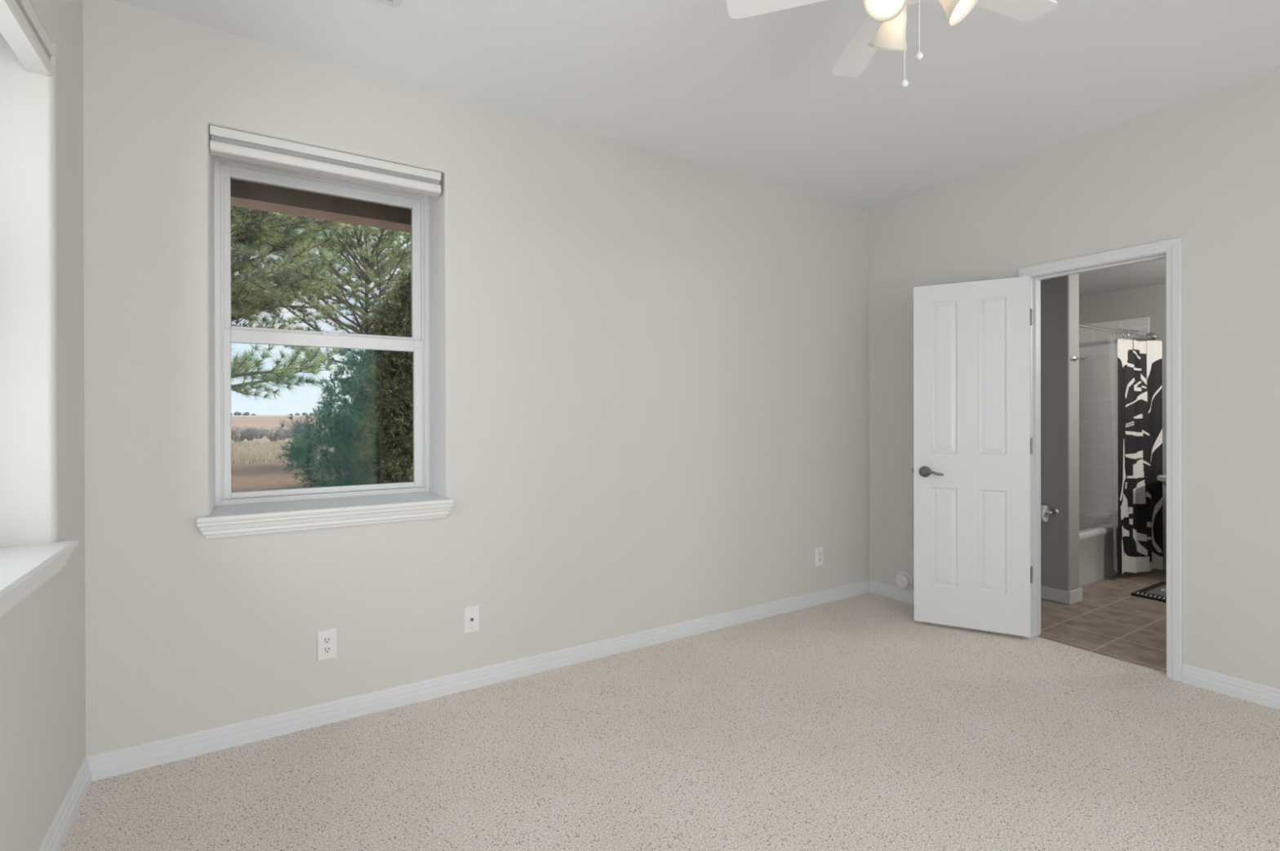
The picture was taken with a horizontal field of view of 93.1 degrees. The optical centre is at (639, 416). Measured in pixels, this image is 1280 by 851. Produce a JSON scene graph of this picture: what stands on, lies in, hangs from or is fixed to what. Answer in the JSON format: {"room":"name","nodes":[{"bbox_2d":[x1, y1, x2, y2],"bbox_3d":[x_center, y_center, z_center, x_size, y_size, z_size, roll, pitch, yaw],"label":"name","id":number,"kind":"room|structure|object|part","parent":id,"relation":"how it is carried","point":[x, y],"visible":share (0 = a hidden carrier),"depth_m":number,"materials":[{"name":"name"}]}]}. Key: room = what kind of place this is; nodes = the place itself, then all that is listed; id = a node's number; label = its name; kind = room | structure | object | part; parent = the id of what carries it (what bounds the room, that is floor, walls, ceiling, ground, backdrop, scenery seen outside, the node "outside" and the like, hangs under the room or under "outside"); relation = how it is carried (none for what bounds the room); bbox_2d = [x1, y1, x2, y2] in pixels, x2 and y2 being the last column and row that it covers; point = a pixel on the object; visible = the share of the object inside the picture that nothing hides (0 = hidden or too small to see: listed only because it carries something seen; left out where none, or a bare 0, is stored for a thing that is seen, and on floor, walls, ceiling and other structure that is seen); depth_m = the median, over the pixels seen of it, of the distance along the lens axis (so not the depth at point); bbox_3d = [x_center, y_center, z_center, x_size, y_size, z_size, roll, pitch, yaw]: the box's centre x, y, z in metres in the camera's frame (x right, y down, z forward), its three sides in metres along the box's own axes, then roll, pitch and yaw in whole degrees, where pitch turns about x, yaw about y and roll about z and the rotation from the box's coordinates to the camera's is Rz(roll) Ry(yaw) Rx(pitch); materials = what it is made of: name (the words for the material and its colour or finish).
{"room":"empty bedroom","nodes":[
{"label":"empty bedroom","id":0,"kind":"room"},
{"bbox_2d":[0,0,85,850],"bbox_3d":[-0.781,-0.153,-0.118,0.420,2.840,5.000,0,0,-32],"label":"wall","id":1,"kind":"structure","parent":0,"point":[42,677],"depth_m":1.79,"materials":[{"name":"grey paint"}]},
{"bbox_2d":[0,0,53,75],"bbox_3d":[-1.541,-1.060,1.423,0.062,0.094,0.871,0,0,-32],"label":"window shade","id":2,"kind":"object","parent":1,"relation":"attached to","point":[20,27],"visible":1,"depth_m":1.64,"materials":[{"name":"white fabric"}]},
{"bbox_2d":[0,539,78,617],"bbox_3d":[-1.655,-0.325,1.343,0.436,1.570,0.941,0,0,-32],"label":"window sill","id":3,"kind":"structure","parent":1,"relation":"in","point":[24,569],"depth_m":1.58,"materials":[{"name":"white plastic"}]},
{"bbox_2d":[37,756,91,850],"bbox_3d":[-0.593,1.224,0.000,0.017,0.084,5.000,0,0,-32],"label":"baseboard","id":4,"kind":"structure","parent":1,"relation":"attached to","point":[59,828],"depth_m":1.87,"materials":[{"name":"white paint"}]},
{"bbox_2d":[82,0,869,755],"bbox_3d":[1.164,-0.165,4.305,8.420,2.840,0.420,0,0,-32],"label":"wall","id":5,"kind":"structure","parent":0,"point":[649,402],"depth_m":2.89,"materials":[{"name":"grey paint"}]},
{"bbox_2d":[196,155,453,538],"bbox_3d":[-1.359,-0.327,2.675,0.941,1.570,0.436,0,0,-32],"label":"window","id":6,"kind":"structure","parent":5,"relation":"attached to","point":[233,513],"depth_m":2.68,"materials":[{"name":"white plastic"}]},
{"bbox_3d":[-1.453,-0.715,2.838,0.825,0.734,0.030,0,0,-32],"label":"sash","id":7,"kind":"part","parent":6,"relation":"part of","materials":[{"name":"white plastic"}]},
{"bbox_3d":[-1.433,-0.003,2.811,0.825,0.746,0.030,0,0,-32],"label":"sash","id":8,"kind":"part","parent":6,"relation":"part of","materials":[{"name":"white plastic"}]},
{"bbox_3d":[-1.338,0.385,2.646,0.941,0.022,0.366,0,0,-32],"label":"sill","id":9,"kind":"part","parent":6,"relation":"part of","materials":[{"name":"white paint"}]},
{"bbox_2d":[209,124,440,196],"bbox_3d":[-1.284,-1.062,2.555,0.858,0.094,0.062,0,0,-32],"label":"window shade","id":10,"kind":"object","parent":5,"relation":"attached to","point":[227,143],"visible":1,"depth_m":2.50,"materials":[{"name":"white fabric"}]},
{"bbox_2d":[316,627,337,661],"bbox_3d":[-1.293,0.942,2.507,0.072,0.122,0.009,0,0,-32],"label":"power outlet","id":11,"kind":"object","parent":5,"relation":"attached to","point":[326,638],"visible":1,"depth_m":2.50,"materials":[{"name":"white plastic"}]},
{"bbox_2d":[322,645,331,653],"bbox_3d":[-1.292,0.961,2.505,0.034,0.027,0.003,0,0,-32],"label":"socket","id":12,"kind":"object","parent":11,"relation":"attached to","point":[326,649],"depth_m":2.50,"materials":[{"name":"white plastic"}]},
{"bbox_2d":[322,635,331,644],"bbox_3d":[-1.292,0.922,2.505,0.034,0.027,0.003,0,0,-32],"label":"socket","id":13,"kind":"object","parent":11,"relation":"attached to","point":[326,639],"depth_m":2.50,"materials":[{"name":"white plastic"}]},
{"bbox_2d":[463,604,479,633],"bbox_3d":[-0.782,0.944,2.825,0.072,0.122,0.015,0,0,-32],"label":"plate","id":14,"kind":"object","parent":5,"relation":"attached to","point":[471,613],"visible":1,"depth_m":2.82,"materials":[{"name":"white plastic"}]},
{"bbox_2d":[85,579,869,781],"bbox_3d":[-0.137,1.218,3.230,4.226,0.084,0.017,0,0,-32],"label":"baseboard","id":15,"kind":"structure","parent":5,"relation":"attached to","point":[144,755],"depth_m":2.68,"materials":[{"name":"white paint"}]},
{"bbox_2d":[815,546,823,565],"bbox_3d":[1.210,0.939,4.080,0.072,0.122,0.009,0,0,-32],"label":"power outlet","id":16,"kind":"object","parent":5,"relation":"attached to","point":[820,550],"visible":1,"depth_m":4.08,"materials":[{"name":"white plastic"}]},
{"bbox_2d":[59,568,1279,850],"bbox_3d":[2.279,1.296,1.805,6.800,0.080,5.000,0,0,-32],"label":"floor","id":17,"kind":"structure","parent":0,"point":[856,722],"depth_m":2.24,"materials":[{"name":"beige carpet"}]},
{"bbox_2d":[1079,511,1118,586],"bbox_3d":[3.382,1.056,4.984,1.524,0.390,0.742,0,0,-32],"label":"bathtub","id":18,"kind":"object","parent":17,"relation":"on","point":[1098,535],"visible":0.06,"depth_m":4.69,"materials":[{"name":"white ceramic"}]},
{"bbox_2d":[1131,581,1166,602],"bbox_3d":[3.878,1.242,4.109,0.580,0.017,0.720,0,0,-32],"label":"bath mat","id":19,"kind":"object","parent":17,"relation":"on","point":[1157,591],"visible":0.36,"depth_m":4.27,"materials":[{"name":"black fabric"}]},
{"bbox_2d":[1156,473,1166,486],"bbox_3d":[4.191,0.768,4.407,0.510,0.964,0.580,0,0,-32],"label":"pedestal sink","id":20,"kind":"object","parent":17,"relation":"on","point":[1162,477],"visible":0.06,"depth_m":4.49,"materials":[{"name":"white ceramic"}]},
{"bbox_2d":[111,0,1279,209],"bbox_3d":[1.044,-1.580,1.129,4.846,0.200,5.670,0,0,-32],"label":"ceiling","id":21,"kind":"structure","parent":0,"point":[760,96],"depth_m":2.56,"materials":[{"name":"white paint"}]},
{"bbox_2d":[374,0,400,8],"bbox_3d":[-0.958,-1.471,2.045,0.300,0.011,0.156,0,0,-32],"label":"ceiling vent","id":22,"kind":"object","parent":21,"relation":"in","point":[395,3],"visible":1,"depth_m":2.15,"materials":[{"name":"white plastic"}]},
{"bbox_2d":[725,0,1057,88],"bbox_3d":[0.784,-1.195,1.676,0.994,0.569,0.977,0,0,-32],"label":"ceiling fan","id":23,"kind":"object","parent":21,"relation":"hanging from","point":[884,28],"visible":1,"depth_m":1.81,"materials":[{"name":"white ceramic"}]},
{"bbox_3d":[0.438,-1.239,1.786,0.360,0.015,0.108,0,0,16],"label":"fan blade","id":24,"kind":"part","parent":23,"relation":"part of","materials":[{"name":"white wood"}]},
{"bbox_3d":[0.749,-1.240,2.027,0.108,0.015,0.360,0,0,-2],"label":"fan blade","id":25,"kind":"part","parent":23,"relation":"part of","materials":[{"name":"white wood"}]},
{"bbox_3d":[0.662,-1.139,1.614,0.122,0.131,0.109,0,0,-4],"label":"lamp shade","id":26,"kind":"part","parent":23,"relation":"part of","materials":[{"name":"beige glass"}]},
{"bbox_3d":[0.676,-1.151,1.631,0.066,0.071,0.050,0,0,-32],"label":"bulb","id":27,"kind":"part","parent":23,"relation":"part of","materials":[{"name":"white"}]},
{"bbox_3d":[0.753,-1.140,1.814,0.111,0.131,0.124,0,0,-32],"label":"lamp shade","id":28,"kind":"part","parent":23,"relation":"part of","materials":[{"name":"beige glass"}]},
{"bbox_3d":[0.731,-1.057,1.677,0.002,0.275,0.002,0,0,-10],"label":"pull chain","id":29,"kind":"part","parent":23,"relation":"part of","materials":[{"name":"white plastic"}]},
{"bbox_3d":[0.759,-1.087,1.649,0.002,0.215,0.002,0,0,-10],"label":"pull chain","id":30,"kind":"part","parent":23,"relation":"part of","materials":[{"name":"white plastic"}]},
{"bbox_3d":[0.875,-1.140,1.646,0.110,0.131,0.122,0,0,-32],"label":"lamp shade","id":31,"kind":"part","parent":23,"relation":"part of","materials":[{"name":"beige glass"}]},
{"bbox_3d":[0.856,-1.151,1.650,0.053,0.071,0.061,0,0,-32],"label":"bulb","id":32,"kind":"part","parent":23,"relation":"part of","materials":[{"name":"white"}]},
{"bbox_3d":[1.074,-1.241,1.805,0.360,0.015,0.108,0,0,-20],"label":"fan blade","id":33,"kind":"part","parent":23,"relation":"part of","materials":[{"name":"white wood"}]},
{"bbox_2d":[1040,273,1079,591],"bbox_3d":[2.700,0.085,4.481,0.157,2.338,0.893,0,0,-32],"label":"wall","id":34,"kind":"structure","parent":0,"point":[1060,295],"depth_m":4.12,"materials":[{"name":"grey paint"}]},
{"bbox_2d":[1044,507,1058,515],"bbox_3d":[2.753,0.646,4.175,0.083,0.048,0.200,0,0,-32],"label":"toilet paper holder","id":35,"kind":"object","parent":34,"relation":"attached to","point":[1055,511],"visible":0.48,"depth_m":4.11,"materials":[{"name":"silver metal"}]},
{"bbox_2d":[1040,504,1049,521],"bbox_3d":[2.731,0.657,4.162,0.110,0.110,0.100,0,0,-32],"label":"toilet paper roll","id":36,"kind":"object","parent":35,"relation":"on","point":[1045,517],"visible":0.46,"depth_m":4.11,"materials":[{"name":"white paper"}]},
{"bbox_2d":[1040,585,1082,604],"bbox_3d":[2.706,1.210,4.478,0.181,0.087,0.905,0,0,-32],"label":"baseboard","id":37,"kind":"structure","parent":34,"relation":"attached to","point":[1073,596],"depth_m":4.11,"materials":[{"name":"white paint"}]},
{"bbox_2d":[1072,355,1087,361],"bbox_3d":[2.954,-0.394,4.077,0.081,0.042,0.061,0,0,-32],"label":"robe hook","id":38,"kind":"object","parent":34,"relation":"attached to","point":[1075,357],"visible":1,"depth_m":4.08,"materials":[{"name":"silver metal"}]},
{"bbox_2d":[868,70,1279,688],"bbox_3d":[3.024,-0.166,2.273,0.115,2.840,5.000,0,0,-32],"label":"wall","id":39,"kind":"structure","parent":0,"point":[1204,171],"depth_m":2.86,"materials":[{"name":"grey paint"}]},
{"bbox_2d":[869,579,914,604],"bbox_3d":[1.911,1.212,3.926,0.017,0.084,1.017,0,0,-32],"label":"baseboard","id":40,"kind":"structure","parent":39,"relation":"attached to","point":[899,593],"depth_m":4.19,"materials":[{"name":"white paint"}]},
{"bbox_2d":[895,571,912,589],"bbox_3d":[1.782,1.111,4.110,0.040,0.116,0.116,0,0,-32],"label":"bumper cover","id":41,"kind":"object","parent":39,"relation":"attached to","point":[904,580],"visible":1,"depth_m":4.09,"materials":[{"name":"white plastic"}]},
{"bbox_2d":[1017,236,1182,680],"bbox_3d":[2.422,0.201,3.216,0.132,2.105,0.728,0,0,-32],"label":"door frame","id":42,"kind":"structure","parent":39,"relation":"attached to","point":[1172,246],"depth_m":2.92,"materials":[{"name":"white paint"}]},
{"bbox_2d":[911,275,1032,636],"bbox_3d":[1.931,0.224,3.553,0.616,2.020,0.151,0,0,28],"label":"door","id":43,"kind":"structure","parent":42,"relation":"attached to","point":[973,442],"depth_m":3.53,"materials":[{"name":"white paint"}]},
{"bbox_3d":[1.704,0.330,3.632,0.066,0.066,0.042,0,0,28],"label":"handle","id":44,"kind":"part","parent":43,"relation":"part of","materials":[{"name":"silver metal"}]},
{"bbox_3d":[1.732,0.332,3.590,0.119,0.032,0.027,0,0,28],"label":"lever","id":45,"kind":"part","parent":43,"relation":"part of","materials":[{"name":"silver metal"}]},
{"bbox_2d":[1181,662,1279,709],"bbox_3d":[3.436,1.212,1.501,0.017,0.084,3.253,0,0,-32],"label":"baseboard","id":46,"kind":"structure","parent":39,"relation":"attached to","point":[1264,695],"depth_m":2.73,"materials":[{"name":"white paint"}]},
{"bbox_2d":[1079,257,1165,296],"bbox_3d":[3.541,-1.135,3.957,2.559,0.100,2.700,0,0,-32],"label":"ceiling","id":47,"kind":"structure","parent":0,"point":[1152,273],"depth_m":4.75,"materials":[{"name":"grey paint"}]},
{"bbox_2d":[1079,283,1166,568],"bbox_3d":[4.585,0.119,4.613,0.100,2.415,2.700,0,0,-32],"label":"wall","id":48,"kind":"structure","parent":0,"point":[1149,301],"depth_m":5.10,"materials":[{"name":"grey paint"}]},
{"bbox_2d":[1079,316,1149,516],"bbox_3d":[4.035,0.058,5.385,0.010,1.776,0.783,0,0,-32],"label":"tiled wall","id":49,"kind":"structure","parent":48,"relation":"attached to","point":[1098,482],"depth_m":5.35,"materials":[{"name":"white tile"}]},
{"bbox_2d":[1079,324,1156,341],"bbox_3d":[3.597,-0.656,4.641,1.538,0.084,0.084,0,0,-32],"label":"shower rod","id":50,"kind":"object","parent":49,"relation":"attached to","point":[1153,336],"visible":0.65,"depth_m":4.68,"materials":[{"name":"silver metal"}]},
{"bbox_2d":[1108,358,1116,551],"bbox_3d":[3.576,0.270,4.571,0.085,1.778,0.058,0,0,-32],"label":"liner","id":51,"kind":"object","parent":50,"relation":"hanging from","point":[1108,358],"visible":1,"depth_m":4.57,"materials":[{"name":"clear plastic"}]},
{"bbox_2d":[1111,328,1163,573],"bbox_3d":[3.840,0.263,4.739,0.481,1.877,0.150,0,0,-19],"label":"shower curtain","id":52,"kind":"object","parent":50,"relation":"hanging from","point":[1140,363],"visible":1,"depth_m":4.70,"materials":[{"name":"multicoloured fabric"}]},
{"label":"outside","id":53,"kind":"structure","parent":0,"visible":0},
{"bbox_2d":[231,414,413,491],"bbox_3d":[-93.947,0.147,298.859,640.000,3.065,599.580,0,0,-32],"label":"ground","id":54,"kind":"structure","parent":53,"point":[246,477],"depth_m":18.73,"materials":[{"name":"brown soil"}]},
{"bbox_2d":[231,424,240,435],"bbox_3d":[-33.857,1.310,50.087,2.117,1.370,2.007,0,0,27],"label":"bare shrub","id":55,"kind":"object","parent":54,"relation":"on","point":[235,427],"visible":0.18,"depth_m":50.33,"materials":[{"name":"brown plant"}]},
{"bbox_2d":[233,411,241,415],"bbox_3d":[-211.590,-1.641,319.266,4.026,2.391,3.945,0,0,-32],"label":"tree","id":56,"kind":"object","parent":54,"relation":"on","point":[237,413],"visible":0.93,"depth_m":318.31,"materials":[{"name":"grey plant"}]},
{"bbox_2d":[231,426,252,442],"bbox_3d":[-28.672,1.354,43.384,2.014,1.176,2.203,0,0,7],"label":"bare shrub","id":57,"kind":"object","parent":54,"relation":"on","point":[242,438],"visible":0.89,"depth_m":43.52,"materials":[{"name":"brown plant"}]},
{"bbox_2d":[242,412,249,415],"bbox_3d":[-208.438,-1.501,321.157,3.433,2.111,3.208,0,0,-32],"label":"tree","id":58,"kind":"object","parent":54,"relation":"on","point":[245,413],"visible":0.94,"depth_m":320.38,"materials":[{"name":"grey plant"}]},
{"bbox_2d":[238,424,260,440],"bbox_3d":[-30.774,1.301,47.512,2.134,1.382,1.951,0,0,13],"label":"bare shrub","id":59,"kind":"object","parent":54,"relation":"on","point":[252,435],"visible":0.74,"depth_m":47.47,"materials":[{"name":"brown plant"}]},
{"bbox_2d":[248,426,272,438],"bbox_3d":[-32.262,1.349,51.203,1.910,1.245,2.089,0,0,-13],"label":"bare shrub","id":60,"kind":"object","parent":54,"relation":"on","point":[260,433],"visible":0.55,"depth_m":51.01,"materials":[{"name":"brown plant"}]},
{"bbox_2d":[260,426,289,441],"bbox_3d":[-26.717,1.288,44.828,1.991,1.316,2.151,0,0,29],"label":"bare shrub","id":61,"kind":"object","parent":54,"relation":"on","point":[277,431],"visible":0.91,"depth_m":44.64,"materials":[{"name":"brown plant"}]},
{"bbox_2d":[265,426,290,439],"bbox_3d":[-28.758,1.345,48.130,2.022,1.245,2.184,0,0,21],"label":"bare shrub","id":62,"kind":"object","parent":54,"relation":"on","point":[284,434],"visible":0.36,"depth_m":48.22,"materials":[{"name":"brown plant"}]},
{"bbox_2d":[280,426,293,438],"bbox_3d":[-30.002,1.378,52.196,2.149,1.152,1.990,0,0,-34],"label":"bare shrub","id":63,"kind":"object","parent":54,"relation":"on","point":[289,437],"visible":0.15,"depth_m":52.20,"materials":[{"name":"brown plant"}]},
{"bbox_2d":[261,412,317,439],"bbox_3d":[-23.699,0.822,42.381,3.470,2.371,3.215,0,0,5],"label":"bare shrub","id":64,"kind":"object","parent":54,"relation":"on","point":[296,420],"visible":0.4,"depth_m":42.33,"materials":[{"name":"brown plant"}]},
{"bbox_2d":[231,439,356,464],"bbox_3d":[-15.388,1.542,32.910,22.326,0.517,22.885,0,0,-32],"label":"dry grass","id":65,"kind":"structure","parent":54,"relation":"on","point":[270,447],"depth_m":27.12,"materials":[{"name":"beige plant"}]},
{"bbox_2d":[231,205,381,400],"bbox_3d":[-7.288,-1.972,8.556,6.619,7.678,5.199,0,0,-41],"label":"pine tree","id":66,"kind":"object","parent":54,"relation":"on","point":[252,230],"visible":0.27,"depth_m":9.53,"materials":[{"name":"green plant"}]},
{"bbox_2d":[261,217,411,448],"bbox_3d":[-7.766,-2.621,16.721,6.038,9.016,6.164,0,0,14],"label":"pine tree","id":67,"kind":"object","parent":54,"relation":"on","point":[399,257],"visible":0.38,"depth_m":15.89,"materials":[{"name":"green plant"}]},
{"bbox_2d":[272,347,413,488],"bbox_3d":[-5.921,-0.006,13.009,3.382,3.456,2.210,0,0,-32],"label":"evergreen shrub","id":68,"kind":"object","parent":54,"relation":"on","point":[342,433],"visible":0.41,"depth_m":12.46,"materials":[{"name":"green plant"}]},
{"bbox_3d":[-6.096,0.463,12.845,1.196,2.519,0.264,0,0,-32],"label":"stem","id":69,"kind":"part","parent":68,"relation":"part of","materials":[{"name":"green plant"}]},
{"bbox_2d":[346,268,413,484],"bbox_3d":[-4.248,-0.548,11.051,1.764,4.508,1.944,0,0,31],"label":"juniper tree","id":70,"kind":"object","parent":54,"relation":"on","point":[394,363],"visible":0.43,"depth_m":10.64,"materials":[{"name":"green plant"}]},
{"bbox_3d":[-4.260,-0.247,11.084,0.558,3.905,0.174,0,0,-32],"label":"stem","id":71,"kind":"part","parent":70,"relation":"part of","materials":[{"name":"green plant"}]},
{"bbox_3d":[-0.119,-1.502,4.384,10.500,0.080,1.080,0,0,-32],"label":"roof","id":72,"kind":"structure","parent":0,"visible":0},
{"bbox_2d":[231,178,411,232],"bbox_3d":[0.032,-1.304,4.615,10.000,0.302,0.160,0,0,-32],"label":"roof eave","id":73,"kind":"structure","parent":72,"relation":"attached to","point":[246,194],"depth_m":3.40,"materials":[{"name":"brown wood"}]}
]}

